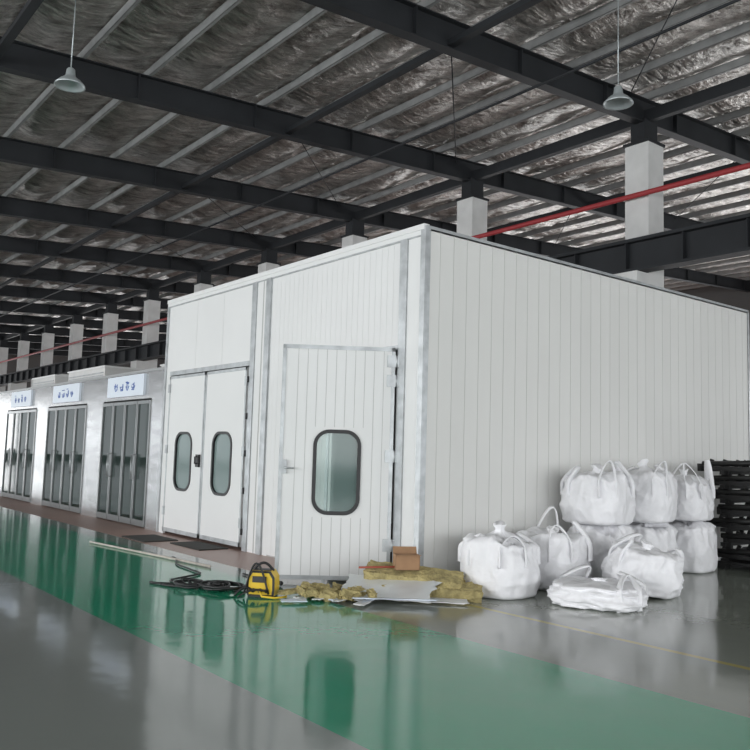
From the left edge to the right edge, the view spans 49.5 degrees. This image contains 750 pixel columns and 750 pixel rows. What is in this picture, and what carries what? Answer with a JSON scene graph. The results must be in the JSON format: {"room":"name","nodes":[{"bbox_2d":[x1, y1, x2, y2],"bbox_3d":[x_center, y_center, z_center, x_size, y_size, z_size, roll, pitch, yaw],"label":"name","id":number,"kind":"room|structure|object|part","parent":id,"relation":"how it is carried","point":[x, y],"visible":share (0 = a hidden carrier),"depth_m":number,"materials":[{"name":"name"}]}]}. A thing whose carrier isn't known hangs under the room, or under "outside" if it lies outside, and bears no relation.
{"room":"factory floor","nodes":[
{"label":"factory floor","id":0,"kind":"room"},
{"bbox_2d":[8,341,127,351],"bbox_3d":[-37.339,-2.861,69.491,66.000,4.580,0.260,6,-7,-38],"label":"rafter","id":1,"kind":"object","parent":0,"point":[91,348],"depth_m":76.13,"materials":[{"name":"black metal"}]},
{"bbox_2d":[0,333,141,346],"bbox_3d":[-33.595,-3.206,64.815,66.000,4.580,0.260,6,-7,-38],"label":"rafter","id":2,"kind":"object","parent":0,"point":[34,338],"depth_m":70.34,"materials":[{"name":"black metal"}]},
{"bbox_2d":[0,324,165,340],"bbox_3d":[-29.851,-3.551,60.140,66.000,4.580,0.260,6,-7,-38],"label":"rafter","id":3,"kind":"object","parent":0,"point":[17,329],"depth_m":64.44,"materials":[{"name":"black metal"}]},
{"bbox_2d":[0,314,166,332],"bbox_3d":[-26.107,-3.896,55.464,66.000,4.580,0.260,6,-7,-38],"label":"rafter","id":4,"kind":"object","parent":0,"point":[8,318],"depth_m":58.23,"materials":[{"name":"black metal"}]},
{"bbox_2d":[0,301,167,321],"bbox_3d":[-22.363,-4.241,50.788,66.000,4.580,0.260,6,-7,-38],"label":"rafter","id":5,"kind":"object","parent":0,"point":[7,306],"depth_m":52.40,"materials":[{"name":"black metal"}]},
{"bbox_2d":[5,354,164,390],"bbox_3d":[-45.060,1.526,78.641,66.120,12.750,0.200,6,-7,-38],"label":"wall","id":6,"kind":"structure","parent":0,"point":[34,360],"depth_m":85.87,"materials":[{"name":"silver metal"}]},
{"bbox_2d":[0,162,749,362],"bbox_3d":[-9.299,-2.949,39.467,0.130,0.130,106.000,6,-7,-38],"label":"pipe","id":7,"kind":"object","parent":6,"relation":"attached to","point":[745,166],"visible":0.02,"depth_m":20.91,"materials":[{"name":"red metal"}]},
{"bbox_2d":[8,348,164,359],"bbox_3d":[-41.083,-2.516,74.167,66.000,4.580,0.260,6,-7,-38],"label":"rafter","id":8,"kind":"object","parent":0,"point":[10,350],"depth_m":81.60,"materials":[{"name":"black metal"}]},
{"bbox_2d":[0,497,749,749],"bbox_3d":[-12.113,4.915,36.633,66.000,0.200,106.000,6,-7,-38],"label":"floor","id":9,"kind":"structure","parent":0,"point":[95,655],"depth_m":6.25,"materials":[{"name":"paint"}]},
{"bbox_2d":[0,392,4,449],"bbox_3d":[-10.521,2.431,28.077,5.640,3.180,3.950,6,-7,-38],"label":"booth","id":10,"kind":"object","parent":9,"relation":"on","point":[2,394],"visible":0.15,"depth_m":25.06,"materials":[{"name":"silver metal"}]},
{"bbox_2d":[0,340,8,391],"bbox_3d":[-31.029,2.108,66.600,1.200,10.080,0.810,6,-7,-38],"label":"concrete column","id":11,"kind":"structure","parent":9,"relation":"on","point":[4,347],"depth_m":66.79,"materials":[{"name":"paint"}]},
{"bbox_2d":[8,332,30,390],"bbox_3d":[-27.285,1.763,61.924,1.200,10.080,0.810,6,-7,-38],"label":"concrete column","id":12,"kind":"structure","parent":9,"relation":"on","point":[24,342],"depth_m":62.06,"materials":[{"name":"paint"}]},
{"bbox_2d":[0,386,43,503],"bbox_3d":[-8.056,2.204,24.999,5.640,3.180,3.950,6,-7,-38],"label":"booth","id":13,"kind":"object","parent":9,"relation":"on","point":[23,408],"visible":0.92,"depth_m":23.13,"materials":[{"name":"silver metal"}]},
{"bbox_2d":[32,374,68,386],"bbox_3d":[-9.426,0.343,25.136,1.660,0.460,2.260,6,-7,-38],"label":"box","id":14,"kind":"object","parent":13,"relation":"on","point":[50,379],"visible":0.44,"depth_m":24.14,"materials":[{"name":"white metal"}]},
{"bbox_2d":[31,324,54,386],"bbox_3d":[-23.541,1.418,57.248,1.200,10.080,0.810,6,-7,-38],"label":"concrete column","id":15,"kind":"structure","parent":9,"relation":"on","point":[47,335],"depth_m":57.45,"materials":[{"name":"paint"}]},
{"bbox_2d":[36,377,95,515],"bbox_3d":[-5.591,1.977,21.920,5.640,3.180,3.950,6,-7,-38],"label":"booth","id":16,"kind":"object","parent":9,"relation":"on","point":[64,471],"visible":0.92,"depth_m":20.04,"materials":[{"name":"silver metal"}]},
{"bbox_2d":[67,365,145,380],"bbox_3d":[-7.118,0.130,22.252,1.660,0.460,2.860,6,-7,-38],"label":"box","id":17,"kind":"object","parent":16,"relation":"on","point":[104,370],"visible":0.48,"depth_m":21.15,"materials":[{"name":"white metal"}]},
{"bbox_2d":[59,314,84,374],"bbox_3d":[-19.797,1.073,52.573,1.200,10.080,0.810,6,-7,-38],"label":"concrete column","id":18,"kind":"structure","parent":9,"relation":"on","point":[76,327],"depth_m":52.79,"materials":[{"name":"paint"}]},
{"bbox_2d":[101,302,119,352],"bbox_3d":[-16.053,0.728,47.897,1.200,10.080,0.810,6,-7,-38],"label":"concrete column","id":19,"kind":"structure","parent":9,"relation":"on","point":[110,319],"depth_m":48.11,"materials":[{"name":"paint"}]},
{"bbox_2d":[88,367,164,530],"bbox_3d":[-3.179,1.755,18.908,5.640,3.180,3.780,6,-7,-38],"label":"booth","id":20,"kind":"object","parent":9,"relation":"on","point":[124,476],"visible":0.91,"depth_m":17.04,"materials":[{"name":"stainless steel"},{"name":"dark painted steel"},{"name":"dark glass"}]},
{"bbox_2d":[130,288,161,368],"bbox_3d":[-12.309,0.383,43.221,1.200,10.080,0.810,6,-7,-38],"label":"concrete column","id":21,"kind":"structure","parent":9,"relation":"on","point":[150,333],"depth_m":43.37,"materials":[{"name":"paint"}]},
{"bbox_2d":[121,534,177,541],"bbox_3d":[-3.970,2.872,14.305,0.630,0.020,1.000,6,-7,-38],"label":"floor mat","id":22,"kind":"object","parent":9,"relation":"on","point":[152,537],"visible":1,"depth_m":14.21,"materials":[{"name":"grey rubber"}]},
{"bbox_2d":[89,541,210,567],"bbox_3d":[-3.470,2.675,12.223,3.476,0.034,0.036,-4,-8,44],"label":"pole","id":23,"kind":"object","parent":9,"relation":"on","point":[93,542],"visible":1,"depth_m":12.03,"materials":[{"name":"white metal"}]},
{"bbox_2d":[169,556,207,586],"bbox_3d":[-2.498,2.526,10.592,0.433,0.070,2.821,3,-6,-17],"label":"cable coil","id":24,"kind":"object","parent":9,"relation":"on","point":[183,579],"visible":0.92,"depth_m":9.61,"materials":[{"name":"black rubber"}]},
{"bbox_2d":[149,580,244,591],"bbox_3d":[-2.034,2.431,9.489,1.221,0.078,0.490,-1,-6,28],"label":"cable coil","id":25,"kind":"object","parent":9,"relation":"on","point":[212,585],"visible":0.97,"depth_m":9.32,"materials":[{"name":"black rubber"}]},
{"bbox_2d":[170,541,228,550],"bbox_3d":[-2.913,2.817,13.423,0.520,0.020,1.100,6,-7,-38],"label":"floor mat","id":26,"kind":"object","parent":9,"relation":"on","point":[197,545],"visible":1,"depth_m":13.32,"materials":[{"name":"grey rubber"}]},
{"bbox_2d":[193,270,213,292],"bbox_3d":[-8.565,0.038,38.545,1.200,10.080,0.810,6,-7,-38],"label":"concrete column","id":27,"kind":"structure","parent":9,"relation":"on","point":[203,278],"depth_m":38.88,"materials":[{"name":"paint"}]},
{"bbox_2d":[234,561,286,598],"bbox_3d":[-1.251,2.253,8.981,0.585,0.381,0.352,2,-6,-1],"label":"machine","id":28,"kind":"object","parent":9,"relation":"on","point":[261,582],"visible":1,"depth_m":8.91,"materials":[{"name":"yellow plastic"}]},
{"bbox_2d":[257,248,280,272],"bbox_3d":[-4.821,-0.307,33.869,1.200,10.080,0.810,6,-7,-38],"label":"concrete column","id":29,"kind":"structure","parent":9,"relation":"on","point":[268,257],"depth_m":34.21,"materials":[{"name":"paint"}]},
{"bbox_2d":[277,581,377,605],"bbox_3d":[-0.516,2.385,8.905,1.117,0.183,0.826,1,-6,5],"label":"scraps","id":30,"kind":"object","parent":9,"relation":"on","point":[319,591],"visible":0.98,"depth_m":8.79,"materials":[{"name":"yellow"}]},
{"bbox_2d":[341,218,368,247],"bbox_3d":[-1.077,-0.652,29.194,1.200,10.080,0.810,6,-7,-38],"label":"concrete column","id":31,"kind":"structure","parent":9,"relation":"on","point":[354,234],"depth_m":29.53,"materials":[{"name":"paint"}]},
{"bbox_2d":[341,560,483,603],"bbox_3d":[0.401,2.332,9.064,1.610,0.380,1.016,1,-6,10],"label":"panel","id":32,"kind":"object","parent":9,"relation":"on","point":[426,584],"visible":0.94,"depth_m":9.10,"materials":[{"name":"metal"}]},
{"bbox_2d":[393,546,421,569],"bbox_3d":[0.366,2.116,9.366,0.280,0.243,0.318,2,-6,-8],"label":"cardboard box","id":33,"kind":"object","parent":32,"relation":"on","point":[404,557],"visible":0.94,"depth_m":9.30,"materials":[{"name":"brown cardboard"}]},
{"bbox_2d":[156,223,749,579],"bbox_3d":[0.921,0.840,14.982,9.291,4.480,7.542,6,-7,-38],"label":"booth","id":34,"kind":"object","parent":9,"relation":"on","point":[441,386],"visible":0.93,"depth_m":11.34,"materials":[{"name":"grey metal"}]},
{"bbox_3d":[-1.751,0.556,12.863,0.095,4.480,7.542,6,-7,-38],"label":"frame","id":35,"kind":"part","parent":34,"relation":"part of","materials":[{"name":"metal"}]},
{"bbox_3d":[-0.464,1.082,10.185,1.470,2.910,0.187,2,-6,-3],"label":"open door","id":36,"kind":"part","parent":34,"relation":"part of","materials":[{"name":"white metal"}]},
{"bbox_2d":[455,177,488,240],"bbox_3d":[2.667,-0.997,24.518,1.200,10.080,0.810,6,-7,-38],"label":"concrete column","id":37,"kind":"structure","parent":9,"relation":"on","point":[472,206],"depth_m":24.80,"materials":[{"name":"paint"}]},
{"bbox_2d":[458,521,540,599],"bbox_3d":[1.478,2.154,9.591,0.890,0.854,0.890,-2,-7,34],"label":"bag","id":38,"kind":"object","parent":9,"relation":"on","point":[504,563],"visible":0.9,"depth_m":9.26,"materials":[{"name":"white fabric"}]},
{"bbox_2d":[517,506,592,590],"bbox_3d":[2.252,2.173,10.274,0.908,0.994,0.906,7,-8,-44],"label":"bag","id":39,"kind":"object","parent":9,"relation":"on","point":[562,552],"visible":0.66,"depth_m":9.90,"materials":[{"name":"white fabric"}]},
{"bbox_2d":[546,564,648,612],"bbox_3d":[2.510,2.380,9.154,1.105,0.389,1.108,-1,-6,23],"label":"bag","id":40,"kind":"object","parent":9,"relation":"on","point":[622,595],"visible":1,"depth_m":8.78,"materials":[{"name":"white fabric"}]},
{"bbox_2d":[566,524,633,577],"bbox_3d":[3.050,2.334,11.008,0.947,0.862,0.948,6,-7,-38],"label":"bag","id":41,"kind":"object","parent":9,"relation":"on","point":[601,537],"visible":0.34,"depth_m":10.62,"materials":[{"name":"white fabric"}]},
{"bbox_2d":[559,460,635,525],"bbox_3d":[3.033,1.590,11.099,0.920,0.859,0.892,-3,-8,43],"label":"bag","id":42,"kind":"object","parent":41,"relation":"on","point":[597,496],"visible":0.98,"depth_m":10.78,"materials":[{"name":"white fabric"}]},
{"bbox_2d":[614,117,664,287],"bbox_3d":[6.411,-1.342,19.842,1.200,10.080,0.810,6,-7,-38],"label":"concrete column","id":43,"kind":"structure","parent":9,"relation":"on","point":[644,215],"depth_m":20.03,"materials":[{"name":"paint"}]},
{"bbox_2d":[0,213,749,385],"bbox_3d":[-9.422,-1.416,39.256,0.400,0.800,106.000,6,-7,-38],"label":"girder","id":44,"kind":"object","parent":43,"relation":"on","point":[726,238],"visible":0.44,"depth_m":19.42,"materials":[{"name":"metal"}]},
{"bbox_2d":[300,0,749,163],"bbox_3d":[3.845,-6.656,18.057,66.000,4.580,0.260,6,-7,-38],"label":"rafter","id":45,"kind":"object","parent":43,"relation":"on","point":[408,20],"depth_m":17.37,"materials":[{"name":"black metal"}]},
{"bbox_2d":[601,532,683,598],"bbox_3d":[3.271,2.320,9.953,0.963,0.715,0.940,0,-6,21],"label":"bag","id":46,"kind":"object","parent":9,"relation":"on","point":[661,572],"visible":0.94,"depth_m":9.60,"materials":[{"name":"white fabric"}]},
{"bbox_2d":[627,522,677,554],"bbox_3d":[3.872,2.409,11.678,0.885,0.890,0.887,-3,-7,40],"label":"bag","id":47,"kind":"object","parent":9,"relation":"on","point":[662,536],"visible":0.27,"depth_m":11.35,"materials":[{"name":"white fabric"}]},
{"bbox_2d":[615,459,677,522],"bbox_3d":[3.875,1.658,11.748,0.902,0.898,0.887,-2,-7,34],"label":"bag","id":48,"kind":"object","parent":47,"relation":"on","point":[656,495],"visible":0.62,"depth_m":11.35,"materials":[{"name":"white fabric"}]},
{"bbox_2d":[668,520,717,572],"bbox_3d":[4.707,2.519,12.269,0.853,0.834,0.826,7,-8,-44],"label":"bag","id":49,"kind":"object","parent":9,"relation":"on","point":[697,540],"visible":0.54,"depth_m":11.89,"materials":[{"name":"white fabric"}]},
{"bbox_2d":[672,460,714,520],"bbox_3d":[4.699,1.731,12.338,0.815,0.914,0.817,7,-8,-44],"label":"bag","id":50,"kind":"object","parent":49,"relation":"on","point":[696,495],"visible":0.74,"depth_m":11.99,"materials":[{"name":"white fabric"}]},
{"bbox_2d":[697,459,749,568],"bbox_3d":[6.607,2.180,12.597,2.020,1.683,2.499,6,-7,-38],"label":"rack","id":51,"kind":"object","parent":9,"relation":"on","point":[734,474],"visible":0.91,"depth_m":12.58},
{"bbox_2d":[0,0,749,337],"bbox_3d":[-11.803,-5.695,37.665,66.000,4.236,106.000,6,-7,-38],"label":"ceiling","id":52,"kind":"structure","parent":0,"point":[152,28],"depth_m":20.68,"materials":[{"name":"metal"}]},
{"bbox_2d":[54,0,85,92],"bbox_3d":[-5.376,-6.110,14.496,0.530,2.008,0.530,6,-7,-38],"label":"lamp","id":53,"kind":"object","parent":52,"relation":"hanging from","point":[68,82],"visible":1,"depth_m":14.47,"materials":[{"name":"grey metal"}]},
{"bbox_2d":[603,0,633,110],"bbox_3d":[4.364,-6.048,14.591,0.530,2.469,0.530,6,-7,-38],"label":"lamp","id":54,"kind":"object","parent":52,"relation":"hanging from","point":[618,100],"visible":1,"depth_m":14.54,"materials":[{"name":"grey metal"}]},
{"bbox_2d":[0,0,749,339],"bbox_3d":[-11.806,-5.621,37.657,64.570,4.070,106.000,6,-7,-38],"label":"roof","id":55,"kind":"structure","parent":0,"point":[228,5],"depth_m":22.77,"materials":[{"name":"grey metal"}]},
{"bbox_2d":[0,285,171,308],"bbox_3d":[-18.619,-4.586,46.112,66.000,4.580,0.260,6,-7,-38],"label":"rafter","id":56,"kind":"object","parent":55,"relation":"attached to","point":[8,290],"depth_m":46.90,"materials":[{"name":"black metal"}]},
{"bbox_2d":[0,263,217,293],"bbox_3d":[-14.875,-4.931,41.436,66.000,4.580,0.260,6,-7,-38],"label":"rafter","id":57,"kind":"object","parent":55,"relation":"attached to","point":[6,270],"depth_m":41.64,"materials":[{"name":"black metal"}]},
{"bbox_2d":[0,235,257,277],"bbox_3d":[-11.131,-5.276,36.760,66.000,4.580,0.260,6,-7,-38],"label":"rafter","id":58,"kind":"object","parent":55,"relation":"attached to","point":[10,244],"depth_m":36.38,"materials":[{"name":"black metal"}]},
{"bbox_2d":[0,196,341,257],"bbox_3d":[-7.387,-5.621,32.085,66.000,4.580,0.260,6,-7,-38],"label":"rafter","id":59,"kind":"object","parent":55,"relation":"attached to","point":[9,206],"depth_m":31.02,"materials":[{"name":"black metal"}]},
{"bbox_2d":[0,36,702,230],"bbox_3d":[0.101,-6.311,22.733,66.000,4.580,0.260,6,-7,-38],"label":"rafter","id":60,"kind":"object","parent":55,"relation":"attached to","point":[22,59],"depth_m":20.46,"materials":[{"name":"black metal"}]},
{"bbox_2d":[2,0,734,351],"bbox_3d":[-10.174,-4.981,45.204,18.020,1.104,84.020,6,-7,-38],"label":"rods","id":61,"kind":"object","parent":55,"relation":"attached to","point":[676,0],"depth_m":24.71,"materials":[{"name":"grey metal"}]},
{"bbox_2d":[0,0,740,316],"bbox_3d":[-12.461,-4.653,37.061,0.060,0.060,106.000,6,-7,-38],"label":"conduit","id":62,"kind":"object","parent":55,"relation":"attached to","point":[732,1],"visible":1,"depth_m":18.83,"materials":[{"name":"metal"}]},
{"bbox_2d":[0,0,749,357],"bbox_3d":[-12.016,-5.110,37.451,19.660,1.370,106.000,6,-7,-38],"label":"beams","id":63,"kind":"structure","parent":55,"relation":"attached to","point":[740,84],"depth_m":22.62,"materials":[{"name":"metal"}]},
{"bbox_2d":[0,136,749,291],"bbox_3d":[-3.643,-5.966,27.409,66.000,4.580,0.260,6,-7,-38],"label":"rafter","id":64,"kind":"object","parent":55,"relation":"attached to","point":[13,151],"depth_m":26.66,"materials":[{"name":"black metal"}]},
{"bbox_2d":[678,280,749,334],"bbox_3d":[13.926,1.071,57.768,0.200,13.050,106.120,6,-7,-38],"label":"wall","id":65,"kind":"structure","parent":0,"point":[740,299],"depth_m":49.25,"materials":[{"name":"silver metal"}]}
]}

